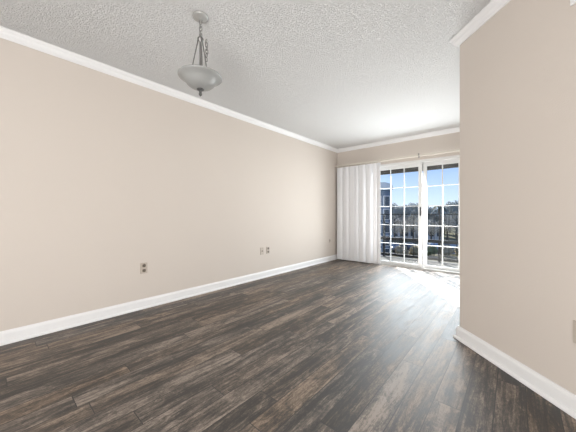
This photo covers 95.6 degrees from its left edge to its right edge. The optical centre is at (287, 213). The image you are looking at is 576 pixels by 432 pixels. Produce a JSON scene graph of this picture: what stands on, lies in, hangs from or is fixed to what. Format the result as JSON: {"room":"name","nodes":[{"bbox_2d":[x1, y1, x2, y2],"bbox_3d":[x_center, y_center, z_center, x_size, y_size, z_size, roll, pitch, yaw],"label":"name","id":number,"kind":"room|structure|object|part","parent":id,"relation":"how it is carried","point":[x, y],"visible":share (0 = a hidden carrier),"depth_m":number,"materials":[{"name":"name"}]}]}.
{"room":"empty living room","nodes":[
{"label":"empty living room","id":0,"kind":"room"},
{"bbox_2d":[0,38,336,331],"bbox_3d":[-1.491,-0.206,2.982,0.160,2.440,8.070,0,0,41],"label":"wall","id":1,"kind":"structure","parent":0,"point":[103,176],"depth_m":2.70,"materials":[{"name":"beige paint"}]},
{"bbox_2d":[140,262,146,273],"bbox_3d":[-1.541,0.584,2.794,0.010,0.114,0.070,0,0,41],"label":"wall outlet","id":2,"kind":"object","parent":1,"relation":"attached to","point":[143,266],"visible":1,"depth_m":2.79,"materials":[{"name":"plastic"}]},
{"bbox_2d":[0,254,337,345],"bbox_3d":[-1.419,0.963,2.919,0.030,0.102,7.750,0,0,41],"label":"baseboard","id":3,"kind":"structure","parent":1,"relation":"attached to","point":[9,336],"depth_m":2.68,"materials":[{"name":"white paint"}]},
{"bbox_2d":[0,26,337,152],"bbox_3d":[-1.411,-1.392,2.913,0.050,0.068,7.750,0,0,41],"label":"crown molding","id":4,"kind":"structure","parent":1,"relation":"attached to","point":[5,33],"depth_m":2.67,"materials":[{"name":"white paint"}]},
{"bbox_2d":[260,247,263,254],"bbox_3d":[-0.405,0.589,4.098,0.016,0.114,0.070,0,0,41],"label":"cable plate","id":5,"kind":"object","parent":1,"relation":"attached to","point":[261,248],"visible":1,"depth_m":4.09,"materials":[{"name":"plastic"}]},
{"bbox_2d":[0,0,491,148],"bbox_3d":[0.043,-1.486,1.651,4.220,0.120,8.070,0,0,41],"label":"ceiling","id":6,"kind":"structure","parent":0,"point":[338,74],"depth_m":2.26,"materials":[{"name":"white paint"}]},
{"bbox_2d":[177,11,221,95],"bbox_3d":[-0.633,-1.137,1.888,0.308,0.579,0.308,0,0,41],"label":"pendant light","id":7,"kind":"object","parent":6,"relation":"hanging from","point":[201,78],"visible":1,"depth_m":1.84,"materials":[{"name":"white glass"}]},
{"bbox_3d":[-0.675,-1.112,1.889,0.056,0.293,0.008,0,0,1],"label":"arm","id":8,"kind":"part","parent":7,"relation":"part of","materials":[{"name":"silver metal"}]},
{"bbox_3d":[-0.633,-0.945,1.888,0.308,0.092,0.308,0,0,41],"label":"lamp shade","id":9,"kind":"part","parent":7,"relation":"part of","materials":[{"name":"white glass"}]},
{"bbox_3d":[-0.633,-1.134,1.888,0.044,0.296,0.044,0,0,41],"label":"stem","id":10,"kind":"part","parent":7,"relation":"part of","materials":[{"name":"silver metal"}]},
{"bbox_3d":[-0.613,-1.112,1.851,0.008,0.293,0.056,0,0,-29],"label":"arm","id":11,"kind":"part","parent":7,"relation":"part of","materials":[{"name":"silver metal"}]},
{"bbox_2d":[0,259,575,431],"bbox_3d":[0.043,1.074,1.651,4.220,0.120,8.070,0,0,41],"label":"floor","id":12,"kind":"structure","parent":0,"point":[338,345],"depth_m":1.70,"materials":[{"name":"grey wood"}]},
{"bbox_2d":[337,132,459,167],"bbox_3d":[2.446,-0.206,4.802,3.720,2.440,0.160,0,0,41],"label":"wall","id":13,"kind":"structure","parent":0,"point":[451,141],"depth_m":4.90,"materials":[{"name":"beige paint"}]},
{"bbox_2d":[336,149,459,263],"bbox_3d":[2.058,-0.055,4.950,2.580,2.082,0.128,0,0,41],"label":"vertical blinds","id":14,"kind":"object","parent":13,"relation":"attached to","point":[358,186],"visible":0.95,"depth_m":5.38,"materials":[{"name":"plastic"}]},
{"bbox_2d":[338,127,459,152],"bbox_3d":[2.377,-1.392,4.723,3.400,0.068,0.050,0,0,41],"label":"crown molding","id":15,"kind":"structure","parent":13,"relation":"attached to","point":[452,130],"depth_m":4.90,"materials":[{"name":"white paint"}]},
{"bbox_2d":[374,155,459,274],"bbox_3d":[2.446,0.019,4.779,1.830,1.990,0.155,0,0,41],"label":"door","id":16,"kind":"structure","parent":13,"relation":"in","point":[422,164],"depth_m":4.75,"materials":[{"name":"white plastic"}]},
{"bbox_3d":[2.106,0.022,5.034,0.888,1.907,0.034,0,0,41],"label":"sash","id":17,"kind":"part","parent":16,"relation":"part of","materials":[{"name":"white plastic"}]},
{"bbox_3d":[2.449,0.019,4.783,1.830,1.990,0.145,0,0,41],"label":"frame","id":18,"kind":"part","parent":16,"relation":"part of","materials":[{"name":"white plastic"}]},
{"bbox_3d":[2.797,0.022,4.503,0.843,1.907,0.034,0,0,41],"label":"sash","id":19,"kind":"part","parent":16,"relation":"part of","materials":[{"name":"white plastic"}]},
{"bbox_2d":[381,255,457,267],"bbox_3d":[2.781,1.134,5.418,4.900,0.160,1.210,0,0,41],"label":"floor","id":20,"kind":"structure","parent":0,"point":[386,258],"depth_m":5.73,"materials":[{"name":"grey concrete"}]},
{"bbox_2d":[381,214,457,262],"bbox_3d":[3.566,0.531,5.406,3.700,1.045,0.060,0,0,41],"label":"balcony railing","id":21,"kind":"object","parent":20,"relation":"on","point":[383,238],"visible":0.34,"depth_m":5.79,"materials":[{"name":"black metal"}]},
{"bbox_3d":[2.372,0.539,6.441,0.044,1.030,0.044,0,0,41],"label":"post","id":22,"kind":"part","parent":21,"relation":"part of","materials":[{"name":"black metal"}]},
{"bbox_3d":[3.566,0.019,5.406,3.700,0.020,0.036,0,0,41],"label":"rail","id":23,"kind":"part","parent":21,"relation":"part of","materials":[{"name":"black metal"}]},
{"bbox_3d":[3.566,0.609,5.406,3.700,0.070,0.060,0,0,41],"label":"rail","id":24,"kind":"part","parent":21,"relation":"part of","materials":[{"name":"black metal"}]},
{"bbox_3d":[3.566,0.992,5.406,3.700,0.055,0.040,0,0,41],"label":"rail","id":25,"kind":"part","parent":21,"relation":"part of","materials":[{"name":"black metal"}]},
{"bbox_3d":[3.279,0.834,5.655,0.044,0.440,0.044,0,0,41],"label":"post","id":26,"kind":"part","parent":21,"relation":"part of","materials":[{"name":"black metal"}]},
{"bbox_2d":[381,163,457,174],"bbox_3d":[3.126,-1.198,5.814,4.900,0.455,0.140,0,0,41],"label":"beam","id":27,"kind":"structure","parent":0,"point":[455,165],"depth_m":5.92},
{"bbox_2d":[460,0,575,394],"bbox_3d":[1.532,-0.206,1.217,0.160,2.440,1.820,0,0,-4],"label":"wall","id":28,"kind":"structure","parent":0,"point":[518,69],"depth_m":1.60,"materials":[{"name":"beige paint"}]},
{"bbox_2d":[449,0,510,46],"bbox_3d":[1.423,-1.392,1.267,0.050,0.068,1.804,0,0,-4],"label":"crown molding","id":29,"kind":"structure","parent":28,"relation":"attached to","point":[494,6],"depth_m":1.88,"materials":[{"name":"white paint"}]},
{"bbox_2d":[453,326,575,418],"bbox_3d":[1.434,0.963,1.258,0.030,0.102,1.784,0,0,-4],"label":"baseboard","id":30,"kind":"structure","parent":28,"relation":"attached to","point":[554,393],"depth_m":1.56,"materials":[{"name":"white paint"}]},
{"bbox_2d":[570,0,575,5],"bbox_3d":[1.450,-1.140,1.180,0.009,0.170,0.300,0,0,-4],"label":"air vent","id":31,"kind":"object","parent":28,"relation":"in","point":[572,2],"visible":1,"depth_m":1.32,"materials":[{"name":"white paint"}]},
{"bbox_2d":[573,320,575,342],"bbox_3d":[1.442,0.594,1.283,0.010,0.114,0.070,0,0,-4],"label":"wall outlet","id":32,"kind":"object","parent":28,"relation":"attached to","point":[574,321],"visible":1,"depth_m":1.31,"materials":[{"name":"plastic"}]},
{"label":"outside","id":33,"kind":"structure","parent":0,"visible":0},
{"bbox_2d":[391,225,457,262],"bbox_3d":[67.095,7.264,158.187,420.000,0.500,313.100,0,0,41],"label":"ground","id":34,"kind":"structure","parent":33,"point":[451,237],"depth_m":63.13,"materials":[{"name":"green plant"}]},
{"bbox_2d":[381,182,392,255],"bbox_3d":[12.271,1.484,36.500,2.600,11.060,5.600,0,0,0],"label":"building","id":35,"kind":"structure","parent":34,"relation":"on","point":[385,193],"depth_m":33.94,"materials":[{"name":"blue stone"}]},
{"bbox_3d":[12.821,-1.581,33.928,0.660,1.293,0.035,0,0,0],"label":"pane","id":36,"kind":"part","parent":35,"relation":"part of","materials":[{"name":"glass"}]},
{"bbox_3d":[12.821,0.119,33.928,0.660,1.293,0.035,0,0,0],"label":"pane","id":37,"kind":"part","parent":35,"relation":"part of","materials":[{"name":"glass"}]},
{"bbox_3d":[12.821,1.819,33.928,0.660,1.293,0.035,0,0,0],"label":"pane","id":38,"kind":"part","parent":35,"relation":"part of","materials":[{"name":"glass"}]},
{"bbox_2d":[391,215,402,242],"bbox_3d":[22.779,3.563,55.959,3.945,6.923,3.872,0,0,41],"label":"bare tree","id":39,"kind":"object","parent":34,"relation":"on","point":[398,221],"visible":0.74,"depth_m":55.51,"materials":[{"name":"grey plant"}]},
{"bbox_2d":[392,207,407,218],"bbox_3d":[33.454,2.333,78.006,4.407,9.378,4.459,0,0,41],"label":"leafy tree","id":40,"kind":"object","parent":34,"relation":"on","point":[401,209],"visible":0.38,"depth_m":77.33,"materials":[{"name":"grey plant"}]},
{"bbox_2d":[394,246,408,254],"bbox_3d":[18.890,6.243,43.506,2.245,1.766,2.144,0,0,41],"label":"shrub","id":41,"kind":"object","parent":34,"relation":"on","point":[399,249],"visible":0.9,"depth_m":43.00,"materials":[{"name":"green plant"}]},
{"bbox_2d":[391,219,414,237],"bbox_3d":[30.667,4.248,71.000,6.400,5.532,4.600,0,0,0],"label":"house","id":42,"kind":"structure","parent":34,"relation":"on","point":[407,235],"depth_m":69.00,"materials":[{"name":"grey"}]},
{"bbox_2d":[396,217,411,242],"bbox_3d":[26.603,3.864,60.571,3.879,6.323,3.844,0,0,41],"label":"bare tree","id":43,"kind":"object","parent":34,"relation":"on","point":[406,221],"visible":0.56,"depth_m":60.08,"materials":[{"name":"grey plant"}]},
{"bbox_3d":[26.677,2.863,60.507,3.683,4.232,3.844,0,0,41],"label":"crown","id":44,"kind":"part","parent":43,"relation":"part of","materials":[{"name":"grey plant"}]},
{"bbox_2d":[400,204,411,220],"bbox_3d":[39.389,1.995,86.953,4.699,10.053,4.439,0,0,41],"label":"leafy tree","id":45,"kind":"object","parent":34,"relation":"on","point":[409,211],"visible":0.21,"depth_m":85.93,"materials":[{"name":"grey plant"}]},
{"bbox_2d":[405,215,417,237],"bbox_3d":[31.128,3.464,64.964,3.748,7.121,3.756,0,0,-32],"label":"bare tree","id":46,"kind":"object","parent":34,"relation":"on","point":[411,216],"visible":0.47,"depth_m":64.76,"materials":[{"name":"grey plant"}]},
{"bbox_2d":[409,246,417,255],"bbox_3d":[21.350,6.201,43.582,2.215,1.723,2.166,0,0,41],"label":"shrub","id":47,"kind":"object","parent":34,"relation":"on","point":[411,247],"visible":0.73,"depth_m":43.21,"materials":[{"name":"green plant"}]},
{"bbox_2d":[411,203,417,221],"bbox_3d":[39.147,1.866,77.991,4.503,10.310,4.411,0,0,41],"label":"leafy tree","id":48,"kind":"object","parent":34,"relation":"on","point":[415,210],"visible":0.2,"depth_m":77.60,"materials":[{"name":"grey plant"}]},
{"bbox_2d":[412,218,431,234],"bbox_3d":[28.758,3.714,55.969,3.803,6.622,3.810,0,0,15],"label":"bare tree","id":49,"kind":"object","parent":34,"relation":"on","point":[416,223],"visible":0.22,"depth_m":55.85,"materials":[{"name":"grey plant"}]},
{"bbox_2d":[415,220,438,239],"bbox_3d":[38.069,4.420,71.000,6.200,5.188,4.600,0,0,0],"label":"house","id":50,"kind":"structure","parent":34,"relation":"on","point":[436,236],"depth_m":69.00,"materials":[{"name":"grey"}]},
{"bbox_2d":[427,206,431,219],"bbox_3d":[46.080,2.189,87.128,4.485,9.666,4.546,0,0,41],"label":"leafy tree","id":51,"kind":"object","parent":34,"relation":"on","point":[428,207],"visible":0.19,"depth_m":86.06,"materials":[{"name":"green plant"}]},
{"bbox_2d":[427,245,437,255],"bbox_3d":[23.822,6.169,43.513,2.145,1.801,2.049,0,0,41],"label":"shrub","id":52,"kind":"object","parent":34,"relation":"on","point":[431,250],"visible":0.85,"depth_m":42.98,"materials":[{"name":"green plant"}]},
{"bbox_2d":[427,219,440,238],"bbox_3d":[33.190,4.164,60.496,3.746,5.726,3.775,0,0,3],"label":"bare tree","id":53,"kind":"object","parent":34,"relation":"on","point":[432,229],"visible":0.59,"depth_m":60.01,"materials":[{"name":"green plant"}]},
{"bbox_2d":[430,208,445,223],"bbox_3d":[44.860,2.640,77.967,4.435,8.764,4.300,0,0,41],"label":"leafy tree","id":54,"kind":"object","parent":34,"relation":"on","point":[436,217],"visible":0.5,"depth_m":77.20,"materials":[{"name":"green plant"}]},
{"bbox_2d":[431,206,448,239],"bbox_3d":[36.271,2.526,62.471,3.774,8.986,3.733,0,0,41],"label":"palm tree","id":55,"kind":"object","parent":34,"relation":"on","point":[439,207],"visible":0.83,"depth_m":62.35,"materials":[{"name":"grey plant"}]},
{"bbox_2d":[443,206,449,234],"bbox_3d":[52.000,2.135,87.014,4.343,9.772,4.291,0,0,41],"label":"leafy tree","id":56,"kind":"object","parent":34,"relation":"on","point":[446,208],"visible":0.08,"depth_m":86.29,"materials":[{"name":"green plant"}]},
{"bbox_2d":[443,245,453,255],"bbox_3d":[26.323,6.174,43.591,2.082,1.870,2.210,0,0,-20],"label":"shrub","id":57,"kind":"object","parent":34,"relation":"on","point":[447,251],"visible":0.73,"depth_m":42.84,"materials":[{"name":"green plant"}]},
{"bbox_2d":[443,215,454,239],"bbox_3d":[39.586,3.413,64.989,3.774,7.221,3.727,0,0,24],"label":"bare tree","id":58,"kind":"object","parent":34,"relation":"on","point":[447,229],"visible":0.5,"depth_m":64.79,"materials":[{"name":"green plant"}]},
{"bbox_3d":[39.586,2.284,65.015,3.869,4.662,3.791,0,0,41],"label":"crown","id":59,"kind":"part","parent":58,"relation":"part of","materials":[{"name":"grey plant"}]},
{"bbox_2d":[446,211,457,240],"bbox_3d":[36.004,3.233,56.032,3.796,7.581,3.758,0,0,41],"label":"bare tree","id":60,"kind":"object","parent":34,"relation":"on","point":[453,217],"visible":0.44,"depth_m":56.00,"materials":[{"name":"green plant"}]},
{"bbox_2d":[448,200,457,236],"bbox_3d":[50.166,1.485,77.910,4.463,11.070,4.413,0,0,41],"label":"leafy tree","id":61,"kind":"object","parent":34,"relation":"on","point":[452,208],"visible":0.34,"depth_m":77.82,"materials":[{"name":"green plant"}]},
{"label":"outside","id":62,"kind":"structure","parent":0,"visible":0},
{"bbox_3d":[27.650,6.999,50.465,32.208,0.030,34.662,0,0,41],"label":"parking lot","id":63,"kind":"object","parent":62,"visible":0},
{"bbox_2d":[391,243,398,249],"bbox_3d":[19.611,6.260,48.998,1.745,1.449,4.284,0,0,0],"label":"car","id":64,"kind":"object","parent":63,"relation":"on","point":[393,246],"visible":0.25,"depth_m":47.93,"materials":[{"name":"paint"}]},
{"bbox_2d":[400,243,415,250],"bbox_3d":[22.709,6.260,48.998,1.745,1.449,4.284,0,0,0],"label":"car","id":65,"kind":"object","parent":63,"relation":"on","point":[408,246],"visible":0.46,"depth_m":47.93,"materials":[{"name":"paint"}]},
{"bbox_2d":[443,244,457,249],"bbox_3d":[30.594,6.260,48.998,1.745,1.449,4.284,0,0,0],"label":"car","id":66,"kind":"object","parent":63,"relation":"on","point":[452,245],"visible":0.12,"depth_m":48.10,"materials":[{"name":"paint"}]}
]}

